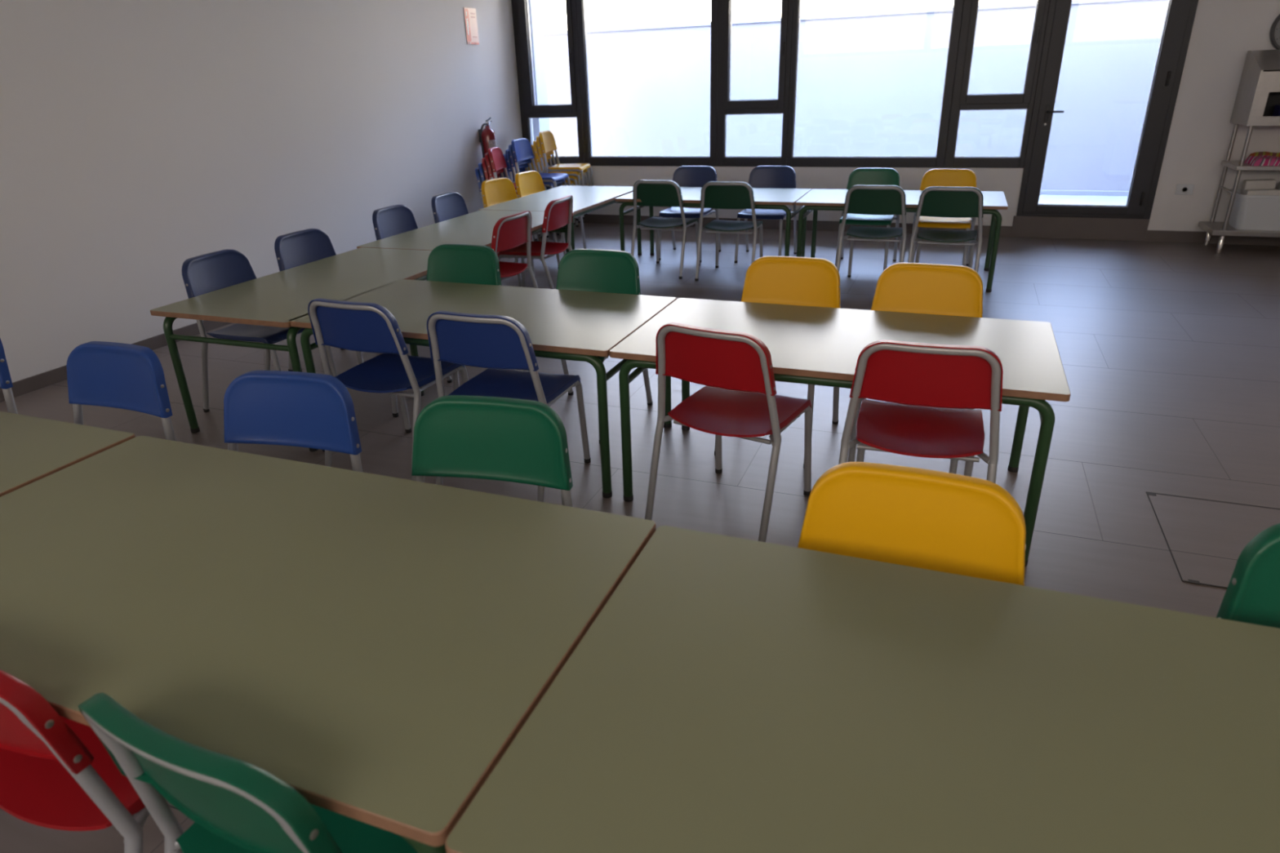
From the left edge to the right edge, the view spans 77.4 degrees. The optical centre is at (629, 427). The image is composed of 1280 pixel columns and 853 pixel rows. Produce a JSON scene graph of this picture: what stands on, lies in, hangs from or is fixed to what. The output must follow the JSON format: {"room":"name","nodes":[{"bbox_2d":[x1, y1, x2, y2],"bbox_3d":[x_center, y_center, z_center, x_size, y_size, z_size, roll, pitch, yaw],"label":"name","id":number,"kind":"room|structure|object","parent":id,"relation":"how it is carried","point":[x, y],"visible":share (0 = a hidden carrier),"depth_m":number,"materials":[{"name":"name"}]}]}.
{"room":"eatery","nodes":[
{"label":"eatery","id":0,"kind":"room"},
{"bbox_2d":[0,0,533,382],"bbox_3d":[-3.175,-1.723,4.212,0.250,2.850,10.695,7,25,20],"label":"wall","id":1,"kind":"structure","parent":0,"point":[140,140],"depth_m":5.05,"materials":[{"name":"white paint"}]},
{"bbox_2d":[0,320,231,402],"bbox_3d":[-3.009,-0.435,4.719,0.012,0.075,10.195,7,25,20],"label":"baseboard","id":2,"kind":"structure","parent":1,"relation":"attached to","point":[21,387],"depth_m":4.41,"materials":[{"name":"tile"}]},
{"bbox_2d":[463,7,479,44],"bbox_3d":[-1.504,-3.811,7.574,0.005,0.310,0.210,7,25,20],"label":"sign","id":3,"kind":"object","parent":1,"relation":"attached to","point":[470,17],"visible":1,"depth_m":7.57,"materials":[{"name":"pink"}]},
{"bbox_2d":[478,116,496,157],"bbox_3d":[-1.408,-2.798,7.936,0.160,0.540,0.144,-7,24,-12],"label":"fire extinguisher","id":4,"kind":"object","parent":1,"relation":"attached to","point":[486,135],"visible":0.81,"depth_m":7.86,"materials":[{"name":"red metal"}]},
{"bbox_2d":[0,222,1279,852],"bbox_3d":[1.707,0.346,2.888,10.743,0.200,10.465,7,25,20],"label":"floor","id":5,"kind":"structure","parent":0,"point":[1169,353],"depth_m":3.63,"materials":[{"name":"grey tile"}]},
{"bbox_2d":[0,338,17,413],"bbox_3d":[-2.348,0.059,2.707,0.451,0.730,0.506,7,25,21],"label":"chair","id":6,"kind":"object","parent":5,"relation":"on","point":[6,383],"visible":0.4,"depth_m":2.70,"materials":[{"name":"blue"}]},
{"bbox_2d":[0,411,135,497],"bbox_3d":[-2.042,0.368,2.093,1.400,0.634,0.754,7,25,20],"label":"table","id":7,"kind":"object","parent":5,"relation":"on","point":[33,449],"visible":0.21,"depth_m":1.99,"materials":[{"name":"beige laminate"}]},
{"bbox_2d":[0,669,165,852],"bbox_3d":[-0.912,0.562,1.435,0.451,0.730,0.506,8,25,21],"label":"chair","id":8,"kind":"object","parent":5,"relation":"on","point":[56,773],"visible":0.37,"depth_m":1.25,"materials":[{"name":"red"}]},
{"bbox_2d":[66,341,175,440],"bbox_3d":[-1.639,0.162,2.414,0.451,0.730,0.506,7,25,20],"label":"chair","id":9,"kind":"object","parent":5,"relation":"on","point":[127,376],"visible":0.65,"depth_m":2.47,"materials":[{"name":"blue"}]},
{"bbox_2d":[77,692,417,852],"bbox_3d":[-0.456,0.621,1.263,0.451,0.730,0.506,10,26,25],"label":"chair","id":10,"kind":"object","parent":5,"relation":"on","point":[234,805],"visible":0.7,"depth_m":0.99,"materials":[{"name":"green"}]},
{"bbox_2d":[181,248,337,412],"bbox_3d":[-1.796,-0.473,3.886,0.506,0.730,0.451,6,25,18],"label":"chair","id":11,"kind":"object","parent":5,"relation":"on","point":[207,273],"visible":0.6,"depth_m":3.81,"materials":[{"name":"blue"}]},
{"bbox_2d":[150,247,431,451],"bbox_3d":[-1.456,-0.468,4.033,0.754,0.583,1.430,7,25,20],"label":"table","id":12,"kind":"object","parent":5,"relation":"on","point":[273,300],"visible":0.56,"depth_m":3.64,"materials":[{"name":"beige laminate"}]},
{"bbox_2d":[223,370,363,472],"bbox_3d":[-0.958,0.273,2.103,0.451,0.730,0.506,4,24,14],"label":"chair","id":13,"kind":"object","parent":5,"relation":"on","point":[315,411],"visible":0.48,"depth_m":2.16,"materials":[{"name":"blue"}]},
{"bbox_2d":[0,435,655,852],"bbox_3d":[-0.724,0.535,1.603,1.400,0.634,0.754,7,25,20],"label":"table","id":14,"kind":"object","parent":5,"relation":"on","point":[375,646],"visible":0.78,"depth_m":1.33,"materials":[{"name":"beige laminate"}]},
{"bbox_2d":[274,228,408,371],"bbox_3d":[-1.593,-0.698,4.386,0.506,0.730,0.451,7,25,21],"label":"chair","id":15,"kind":"object","parent":5,"relation":"on","point":[295,249],"visible":0.47,"depth_m":4.34,"materials":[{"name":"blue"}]},
{"bbox_2d":[307,297,468,480],"bbox_3d":[-0.936,-0.200,3.190,0.451,0.730,0.506,8,25,22],"label":"chair","id":16,"kind":"object","parent":5,"relation":"on","point":[362,326],"visible":0.88,"depth_m":2.99,"materials":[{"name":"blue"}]},
{"bbox_2d":[372,204,417,240],"bbox_3d":[-1.339,-1.053,5.184,0.506,0.730,0.451,7,25,20],"label":"chair","id":17,"kind":"object","parent":5,"relation":"on","point":[392,220],"visible":0.36,"depth_m":5.13,"materials":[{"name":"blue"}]},
{"bbox_2d":[391,244,516,417],"bbox_3d":[-0.859,-0.455,3.770,0.451,0.730,0.506,8,25,22],"label":"chair","id":18,"kind":"object","parent":5,"relation":"on","point":[448,263],"visible":0.49,"depth_m":3.81,"materials":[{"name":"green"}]},
{"bbox_2d":[356,209,573,252],"bbox_3d":[-0.991,-1.025,5.276,0.754,0.583,1.430,7,25,20],"label":"table","id":19,"kind":"object","parent":5,"relation":"on","point":[476,228],"visible":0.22,"depth_m":5.03,"materials":[{"name":"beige laminate"}]},
{"bbox_2d":[431,191,521,287],"bbox_3d":[-1.105,-1.295,5.721,0.506,0.730,0.451,7,25,19],"label":"chair","id":20,"kind":"object","parent":5,"relation":"on","point":[447,206],"visible":0.45,"depth_m":5.69,"materials":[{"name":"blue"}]},
{"bbox_2d":[290,279,676,497],"bbox_3d":[-0.580,-0.221,3.394,1.400,0.583,0.754,7,25,21],"label":"table","id":21,"kind":"object","parent":5,"relation":"on","point":[580,326],"visible":0.78,"depth_m":3.22,"materials":[{"name":"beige laminate"}]},
{"bbox_2d":[411,395,573,506],"bbox_3d":[-0.376,0.350,1.879,0.451,0.730,0.506,4,24,14],"label":"chair","id":22,"kind":"object","parent":5,"relation":"on","point":[507,439],"visible":0.48,"depth_m":1.93,"materials":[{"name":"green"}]},
{"bbox_2d":[475,167,538,241],"bbox_3d":[-1.172,-2.080,7.532,0.506,0.730,0.451,1,24,6],"label":"chair","id":23,"kind":"object","parent":5,"relation":"on","point":[477,170],"visible":0.16,"depth_m":7.28,"materials":[{"name":"blue plastic"}]},
{"bbox_2d":[478,162,542,241],"bbox_3d":[-1.139,-2.118,7.512,0.506,0.730,0.451,1,24,6],"label":"chair","id":24,"kind":"object","parent":23,"relation":"on","point":[480,165],"visible":0.14,"depth_m":7.25,"materials":[{"name":"plastic"}]},
{"bbox_2d":[481,157,537,240],"bbox_3d":[-1.105,-2.156,7.491,0.506,0.730,0.451,1,24,6],"label":"chair","id":25,"kind":"object","parent":24,"relation":"on","point":[483,160],"visible":0.21,"depth_m":7.24,"materials":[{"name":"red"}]},
{"bbox_2d":[484,152,541,235],"bbox_3d":[-1.072,-2.195,7.471,0.506,0.730,0.451,1,24,6],"label":"chair","id":26,"kind":"object","parent":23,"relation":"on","point":[486,155],"visible":0.29,"depth_m":7.23,"materials":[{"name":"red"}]},
{"bbox_2d":[488,146,546,191],"bbox_3d":[-1.038,-2.233,7.451,0.506,0.730,0.451,1,24,6],"label":"chair","id":27,"kind":"object","parent":23,"relation":"on","point":[498,162],"visible":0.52,"depth_m":7.40,"materials":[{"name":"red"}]},
{"bbox_2d":[426,311,591,502],"bbox_3d":[-0.442,-0.124,2.976,0.451,0.730,0.506,7,25,20],"label":"chair","id":28,"kind":"object","parent":5,"relation":"on","point":[501,344],"visible":0.87,"depth_m":2.76,"materials":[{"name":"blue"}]},
{"bbox_2d":[491,210,538,288],"bbox_3d":[-0.847,-0.948,4.903,0.506,0.730,0.451,9,26,23],"label":"chair","id":29,"kind":"object","parent":5,"relation":"on","point":[509,232],"visible":0.62,"depth_m":4.76,"materials":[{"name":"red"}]},
{"bbox_2d":[481,177,559,276],"bbox_3d":[-0.897,-1.634,6.484,0.506,0.730,0.451,11,27,28],"label":"chair","id":30,"kind":"object","parent":5,"relation":"on","point":[498,190],"visible":0.43,"depth_m":6.47,"materials":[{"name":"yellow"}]},
{"bbox_2d":[497,195,573,288],"bbox_3d":[-0.632,-1.210,5.489,0.506,0.730,0.451,7,25,20],"label":"chair","id":31,"kind":"object","parent":5,"relation":"on","point":[557,214],"visible":0.87,"depth_m":5.36,"materials":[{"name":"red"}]},
{"bbox_2d":[515,170,586,259],"bbox_3d":[-0.700,-1.846,6.956,0.506,0.730,0.451,9,26,23],"label":"chair","id":32,"kind":"object","parent":5,"relation":"on","point":[529,182],"visible":0.49,"depth_m":6.94,"materials":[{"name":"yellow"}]},
{"bbox_2d":[478,185,641,255],"bbox_3d":[-0.497,-1.580,6.513,0.774,0.583,1.440,7,25,20],"label":"table","id":33,"kind":"object","parent":5,"relation":"on","point":[586,199],"visible":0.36,"depth_m":6.35,"materials":[{"name":"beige laminate"}]},
{"bbox_2d":[523,248,653,444],"bbox_3d":[-0.205,-0.381,3.548,0.451,0.730,0.506,8,25,22],"label":"chair","id":34,"kind":"object","parent":5,"relation":"on","point":[596,270],"visible":0.55,"depth_m":3.60,"materials":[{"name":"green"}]},
{"bbox_2d":[631,179,700,279],"bbox_3d":[0.289,-1.610,6.334,0.451,0.730,0.506,9,26,23],"label":"chair","id":35,"kind":"object","parent":5,"relation":"on","point":[651,193],"visible":0.97,"depth_m":6.14,"materials":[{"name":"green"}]},
{"bbox_2d":[658,165,720,262],"bbox_3d":[0.500,-1.843,6.852,0.451,0.730,0.506,8,25,21],"label":"chair","id":36,"kind":"object","parent":5,"relation":"on","point":[683,175],"visible":0.8,"depth_m":6.89,"materials":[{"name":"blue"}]},
{"bbox_2d":[614,186,811,257],"bbox_3d":[0.677,-1.586,6.430,1.400,0.583,0.754,7,25,20],"label":"table","id":37,"kind":"object","parent":5,"relation":"on","point":[764,197],"visible":0.62,"depth_m":6.21,"materials":[{"name":"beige laminate"}]},
{"bbox_2d":[644,322,812,542],"bbox_3d":[0.360,-0.040,2.717,0.451,0.730,0.506,13,28,31],"label":"chair","id":38,"kind":"object","parent":5,"relation":"on","point":[739,398],"visible":0.97,"depth_m":2.55,"materials":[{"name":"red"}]},
{"bbox_2d":[694,181,763,280],"bbox_3d":[0.784,-1.529,6.107,0.451,0.730,0.506,7,25,20],"label":"chair","id":39,"kind":"object","parent":5,"relation":"on","point":[714,194],"visible":0.96,"depth_m":5.91,"materials":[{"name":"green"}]},
{"bbox_2d":[734,165,796,262],"bbox_3d":[1.134,-1.779,6.654,0.451,0.730,0.506,8,25,21],"label":"chair","id":40,"kind":"object","parent":5,"relation":"on","point":[761,176],"visible":0.87,"depth_m":6.68,"materials":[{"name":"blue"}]},
{"bbox_2d":[714,255,840,468],"bbox_3d":[0.610,-0.289,3.271,0.451,0.730,0.506,8,25,22],"label":"chair","id":41,"kind":"object","parent":5,"relation":"on","point":[769,279],"visible":0.55,"depth_m":3.32,"materials":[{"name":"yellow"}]},
{"bbox_2d":[609,297,1071,567],"bbox_3d":[0.725,-0.051,2.898,1.400,0.583,0.754,7,25,21],"label":"table","id":42,"kind":"object","parent":5,"relation":"on","point":[823,346],"visible":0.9,"depth_m":2.76,"materials":[{"name":"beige laminate"}]},
{"bbox_2d":[444,525,1279,852],"bbox_3d":[0.583,0.703,1.111,1.400,0.634,0.754,7,25,20],"label":"table","id":43,"kind":"object","parent":5,"relation":"on","point":[729,694],"visible":1,"depth_m":1.05,"materials":[{"name":"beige laminate"}]},
{"bbox_2d":[835,168,899,271],"bbox_3d":[1.864,-1.631,6.254,0.451,0.730,0.506,8,25,21],"label":"chair","id":44,"kind":"object","parent":5,"relation":"on","point":[864,176],"visible":0.75,"depth_m":6.28,"materials":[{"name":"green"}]},
{"bbox_2d":[835,184,906,277],"bbox_3d":[1.734,-1.366,5.655,0.451,0.730,0.506,8,25,21],"label":"chair","id":45,"kind":"object","parent":5,"relation":"on","point":[861,199],"visible":0.91,"depth_m":5.44,"materials":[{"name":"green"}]},
{"bbox_2d":[795,188,1008,292],"bbox_3d":[1.987,-1.419,5.943,1.400,0.583,0.754,7,25,20],"label":"table","id":46,"kind":"object","parent":5,"relation":"on","point":[815,200],"visible":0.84,"depth_m":5.76,"materials":[{"name":"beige laminate"}]},
{"bbox_2d":[797,462,1026,586],"bbox_3d":[0.471,0.499,1.469,0.451,0.730,0.506,8,25,22],"label":"chair","id":47,"kind":"object","parent":5,"relation":"on","point":[933,520],"visible":0.48,"depth_m":1.51,"materials":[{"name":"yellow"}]},
{"bbox_2d":[847,262,982,474],"bbox_3d":[1.100,-0.220,3.071,0.451,0.730,0.506,8,26,22],"label":"chair","id":48,"kind":"object","parent":5,"relation":"on","point":[939,289],"visible":0.57,"depth_m":3.11,"materials":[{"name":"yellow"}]},
{"bbox_2d":[838,339,1003,483],"bbox_3d":[0.914,0.021,2.532,0.451,0.730,0.506,6,25,19],"label":"chair","id":49,"kind":"object","parent":5,"relation":"on","point":[926,384],"visible":0.92,"depth_m":2.33,"materials":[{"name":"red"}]},
{"bbox_2d":[911,168,977,266],"bbox_3d":[2.368,-1.551,6.031,0.451,0.730,0.506,7,25,20],"label":"chair","id":50,"kind":"object","parent":5,"relation":"on","point":[933,177],"visible":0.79,"depth_m":6.05,"materials":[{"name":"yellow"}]},
{"bbox_2d":[907,186,983,272],"bbox_3d":[2.166,-1.298,5.466,0.451,0.730,0.506,7,25,20],"label":"chair","id":51,"kind":"object","parent":5,"relation":"on","point":[934,201],"visible":0.92,"depth_m":5.25,"materials":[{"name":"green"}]},
{"bbox_2d":[1146,491,1279,588],"bbox_3d":[2.028,0.380,2.528,0.591,0.003,0.594,7,25,20],"label":"floor hatch","id":52,"kind":"object","parent":5,"relation":"on","point":[1205,540],"visible":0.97,"depth_m":2.63,"materials":[{"name":"grey tile"}]},
{"bbox_2d":[1198,123,1279,253],"bbox_3d":[5.315,-1.844,6.178,1.324,0.960,0.454,7,25,20],"label":"trolley","id":53,"kind":"object","parent":5,"relation":"on","point":[1222,229],"visible":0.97,"depth_m":6.31,"materials":[{"name":"silver metal"}]},
{"bbox_2d":[1198,221,1279,237],"bbox_3d":[5.325,-1.555,6.303,1.324,0.040,0.454,7,25,20],"label":"shelf","id":54,"kind":"object","parent":53,"relation":"attached to","point":[1215,228],"depth_m":6.31,"materials":[{"name":"silver metal"}]},
{"bbox_2d":[1221,160,1279,170],"bbox_3d":[5.332,-2.003,6.098,1.274,0.030,0.454,7,25,20],"label":"shelf","id":55,"kind":"object","parent":53,"relation":"attached to","point":[1236,165],"depth_m":6.12,"materials":[{"name":"silver metal"}]},
{"bbox_2d":[1228,188,1279,231],"bbox_3d":[5.132,-1.719,6.307,0.656,0.270,0.376,7,25,20],"label":"storage bin","id":56,"kind":"object","parent":53,"relation":"on","point":[1248,212],"visible":0.7,"depth_m":6.24,"materials":[{"name":"white plastic"}]},
{"bbox_3d":[5.134,-1.691,6.322,0.540,0.193,0.255,7,25,20],"label":"folded towels","id":57,"kind":"object","parent":56,"relation":"in","visible":0},
{"bbox_2d":[1240,178,1276,194],"bbox_3d":[5.003,-1.919,6.356,0.204,0.120,0.103,8,25,21],"label":"paper packet","id":58,"kind":"object","parent":57,"relation":"on","point":[1262,184],"visible":0.69,"depth_m":6.32,"materials":[{"name":"white paper"}]},
{"bbox_2d":[1243,188,1279,195],"bbox_3d":[4.957,-1.823,6.265,0.222,0.100,0.102,8,25,21],"label":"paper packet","id":59,"kind":"object","parent":57,"relation":"on","point":[1266,191],"visible":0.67,"depth_m":6.22,"materials":[{"name":"white paper"}]},
{"bbox_2d":[1230,49,1279,125],"bbox_3d":[5.314,-2.521,5.873,1.290,0.520,0.470,7,25,20],"label":"microwave","id":60,"kind":"object","parent":53,"relation":"on","point":[1258,94],"visible":1,"depth_m":5.98,"materials":[{"name":"silver metal"}]},
{"bbox_2d":[1262,92,1279,116],"bbox_3d":[5.342,-2.483,5.960,1.230,0.340,0.010,7,25,20],"label":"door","id":61,"kind":"structure","parent":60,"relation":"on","point":[1273,98],"depth_m":6.13,"materials":[{"name":"black glass"}]},
{"bbox_2d":[1272,104,1279,115],"bbox_3d":[4.989,-2.350,5.968,0.260,0.124,0.180,7,25,20],"label":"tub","id":62,"kind":"object","parent":60,"relation":"on","point":[1277,108],"visible":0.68,"depth_m":6.01,"materials":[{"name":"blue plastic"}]},
{"bbox_2d":[1244,155,1279,165],"bbox_3d":[4.940,-2.067,6.163,0.284,0.061,0.284,7,25,20],"label":"folded cloth","id":63,"kind":"object","parent":53,"relation":"on","point":[1261,160],"visible":1,"depth_m":6.10,"materials":[{"name":"pink fabric"}]},
{"bbox_2d":[1248,151,1279,156],"bbox_3d":[5.225,-2.124,6.244,0.664,0.082,0.134,7,25,20],"label":"folded cloth","id":64,"kind":"object","parent":53,"relation":"on","point":[1256,153],"visible":0.37,"depth_m":6.30,"materials":[{"name":"fabric"}]},
{"bbox_2d":[1216,523,1279,628],"bbox_3d":[1.152,0.582,1.223,0.451,0.730,0.506,5,24,15],"label":"chair","id":65,"kind":"object","parent":5,"relation":"on","point":[1252,593],"visible":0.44,"depth_m":1.31,"materials":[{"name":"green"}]},
{"bbox_3d":[-1.025,-2.256,7.924,0.506,0.730,0.451,5,25,16],"label":"chair","id":66,"kind":"object","parent":5,"relation":"on","visible":0},
{"bbox_2d":[502,168,548,237],"bbox_3d":[-0.993,-2.291,7.897,0.506,0.730,0.451,5,25,16],"label":"chair","id":67,"kind":"object","parent":66,"relation":"on","point":[504,172],"visible":0.03,"depth_m":7.79,"materials":[{"name":"red plastic"}]},
{"bbox_2d":[505,148,562,189],"bbox_3d":[-0.929,-2.362,7.844,0.506,0.730,0.451,5,25,16],"label":"chair","id":68,"kind":"object","parent":67,"relation":"on","point":[507,154],"visible":0.22,"depth_m":7.65,"materials":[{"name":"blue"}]},
{"bbox_2d":[503,153,564,233],"bbox_3d":[-0.961,-2.326,7.870,0.506,0.730,0.451,5,25,16],"label":"chair","id":69,"kind":"object","parent":67,"relation":"on","point":[522,170],"visible":0.19,"depth_m":7.77,"materials":[{"name":"plastic"}]},
{"bbox_2d":[508,144,566,188],"bbox_3d":[-0.897,-2.397,7.817,0.506,0.730,0.451,5,25,16],"label":"chair","id":70,"kind":"object","parent":67,"relation":"on","point":[550,184],"visible":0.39,"depth_m":7.63,"materials":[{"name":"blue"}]},
{"bbox_2d":[511,137,570,187],"bbox_3d":[-0.865,-2.433,7.791,0.506,0.730,0.451,5,25,16],"label":"chair","id":71,"kind":"object","parent":70,"relation":"on","point":[522,148],"visible":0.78,"depth_m":7.75,"materials":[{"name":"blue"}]},
{"bbox_3d":[-0.851,-2.440,8.333,0.506,0.730,0.451,3,24,12],"label":"chair","id":72,"kind":"object","parent":5,"relation":"on","visible":0},
{"bbox_2d":[528,164,580,222],"bbox_3d":[-0.818,-2.476,8.309,0.506,0.730,0.451,3,24,12],"label":"chair","id":73,"kind":"object","parent":72,"relation":"on","point":[528,164],"visible":0.05,"depth_m":8.43,"materials":[{"name":"plastic"}]},
{"bbox_2d":[530,159,584,224],"bbox_3d":[-0.785,-2.513,8.285,0.506,0.730,0.451,3,24,12],"label":"chair","id":74,"kind":"object","parent":73,"relation":"on","point":[531,159],"visible":0.1,"depth_m":8.27,"materials":[{"name":"plastic"}]},
{"bbox_2d":[531,144,586,220],"bbox_3d":[-0.752,-2.550,8.261,0.506,0.730,0.451,3,24,12],"label":"chair","id":75,"kind":"object","parent":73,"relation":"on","point":[572,182],"visible":0.16,"depth_m":8.08,"materials":[{"name":"plastic"}]},
{"bbox_2d":[533,140,586,186],"bbox_3d":[-0.719,-2.586,8.238,0.506,0.730,0.451,3,24,12],"label":"chair","id":76,"kind":"object","parent":73,"relation":"on","point":[535,144],"visible":0.34,"depth_m":8.04,"materials":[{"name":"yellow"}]},
{"bbox_2d":[536,135,591,186],"bbox_3d":[-0.686,-2.623,8.214,0.506,0.730,0.451,3,24,12],"label":"chair","id":77,"kind":"object","parent":76,"relation":"on","point":[577,174],"visible":0.37,"depth_m":8.03,"materials":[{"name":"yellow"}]},
{"bbox_2d":[538,130,594,186],"bbox_3d":[-0.653,-2.659,8.190,0.506,0.730,0.451,3,24,12],"label":"chair","id":78,"kind":"object","parent":77,"relation":"on","point":[547,139],"visible":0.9,"depth_m":8.12,"materials":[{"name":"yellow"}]},
{"bbox_2d":[542,0,1279,231],"bbox_3d":[3.622,-3.089,6.806,10.243,2.850,0.250,7,25,20],"label":"wall","id":79,"kind":"structure","parent":0,"point":[1223,33],"depth_m":6.56,"materials":[{"name":"white paint"}]},
{"bbox_2d":[511,0,584,165],"bbox_3d":[-0.852,-3.752,8.299,0.725,1.957,0.136,7,25,20],"label":"window","id":80,"kind":"structure","parent":79,"relation":"in","point":[529,109],"depth_m":8.35,"materials":[{"name":"grey metal"}]},
{"bbox_2d":[575,0,718,166],"bbox_3d":[0.174,-3.632,7.940,1.459,1.957,0.080,7,25,20],"label":"window","id":81,"kind":"structure","parent":79,"relation":"in","point":[664,161],"depth_m":8.13,"materials":[{"name":"grey metal"}]},
{"bbox_2d":[715,0,793,166],"bbox_3d":[1.170,-3.492,7.538,0.705,1.957,0.136,7,25,20],"label":"window","id":82,"kind":"structure","parent":79,"relation":"in","point":[725,105],"depth_m":7.64,"materials":[{"name":"grey metal"}]},
{"bbox_2d":[574,213,1012,236],"bbox_3d":[1.177,-2.090,8.162,4.966,0.095,0.012,7,25,20],"label":"baseboard","id":83,"kind":"structure","parent":79,"relation":"attached to","point":[822,225],"depth_m":8.01,"materials":[{"name":"tile"}]},
{"bbox_2d":[786,0,964,167],"bbox_3d":[2.179,-3.374,7.186,1.443,1.957,0.080,7,25,20],"label":"window","id":84,"kind":"structure","parent":79,"relation":"in","point":[938,161],"depth_m":7.36,"materials":[{"name":"grey metal"}]},
{"bbox_2d":[943,0,1049,168],"bbox_3d":[3.147,-3.238,6.794,0.661,1.957,0.136,7,25,20],"label":"window","id":85,"kind":"structure","parent":79,"relation":"in","point":[961,100],"depth_m":6.93,"materials":[{"name":"grey metal"}]},
{"bbox_2d":[1010,215,1149,241],"bbox_3d":[4.024,-1.820,7.196,1.065,0.188,0.262,7,25,20],"label":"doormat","id":86,"kind":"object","parent":79,"relation":"attached to","point":[1071,228],"depth_m":7.08,"materials":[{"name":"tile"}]},
{"bbox_2d":[1016,0,1198,219],"bbox_3d":[3.947,-2.945,6.577,1.045,2.372,0.159,7,25,20],"label":"door","id":87,"kind":"structure","parent":79,"relation":"in","point":[1180,16],"depth_m":6.69,"materials":[{"name":"grey metal"}]},
{"bbox_2d":[1174,184,1194,195],"bbox_3d":[4.653,-1.999,6.696,0.124,0.084,0.010,7,25,20],"label":"wall socket","id":88,"kind":"object","parent":79,"relation":"attached to","point":[1187,189],"visible":1,"depth_m":6.69,"materials":[{"name":"white plastic"}]},
{"bbox_2d":[1182,186,1187,191],"bbox_3d":[4.651,-1.997,6.692,0.042,0.042,0.001,7,25,20],"label":"outlet","id":89,"kind":"object","parent":88,"relation":"attached to","point":[1184,188],"depth_m":6.69,"materials":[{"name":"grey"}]},
{"bbox_2d":[1144,230,1279,245],"bbox_3d":[6.426,-1.415,6.188,4.200,0.095,0.012,7,25,20],"label":"baseboard","id":90,"kind":"structure","parent":79,"relation":"attached to","point":[1193,237],"depth_m":6.78,"materials":[{"name":"tile"}]},
{"bbox_2d":[1269,13,1279,49],"bbox_3d":[5.060,-3.024,6.039,0.350,0.350,0.042,7,25,20],"label":"wall clock","id":91,"kind":"object","parent":79,"relation":"attached to","point":[1274,33],"visible":0.98,"depth_m":6.09,"materials":[{"name":"grey plastic"}]},
{"label":"outside","id":92,"kind":"structure","parent":0,"visible":0},
{"bbox_2d":[1038,195,1127,205],"bbox_3d":[0.497,-2.609,9.472,12.600,0.245,1.605,7,25,20],"label":"ground","id":93,"kind":"structure","parent":92,"point":[1043,199],"depth_m":8.23,"materials":[{"name":"grey concrete"}]},
{"bbox_2d":[528,0,551,155],"bbox_3d":[-1.148,-3.833,8.839,0.378,2.900,0.255,7,25,20],"label":"wall","id":94,"kind":"structure","parent":93,"relation":"on","point":[535,6],"depth_m":8.68,"materials":[{"name":"white paint"}]},
{"bbox_2d":[543,0,1168,191],"bbox_3d":[0.916,-3.797,9.820,12.850,2.120,0.240,7,25,20],"label":"window","id":95,"kind":"structure","parent":93,"relation":"on","point":[868,83],"depth_m":8.89,"materials":[{"name":"clear glass"}]},
{"bbox_2d":[1040,189,1128,195],"bbox_3d":[0.777,-3.036,10.070,12.600,0.045,0.060,7,25,20],"label":"kerb","id":96,"kind":"object","parent":93,"relation":"on","point":[1042,192],"depth_m":8.51,"materials":[{"name":"grey concrete"}]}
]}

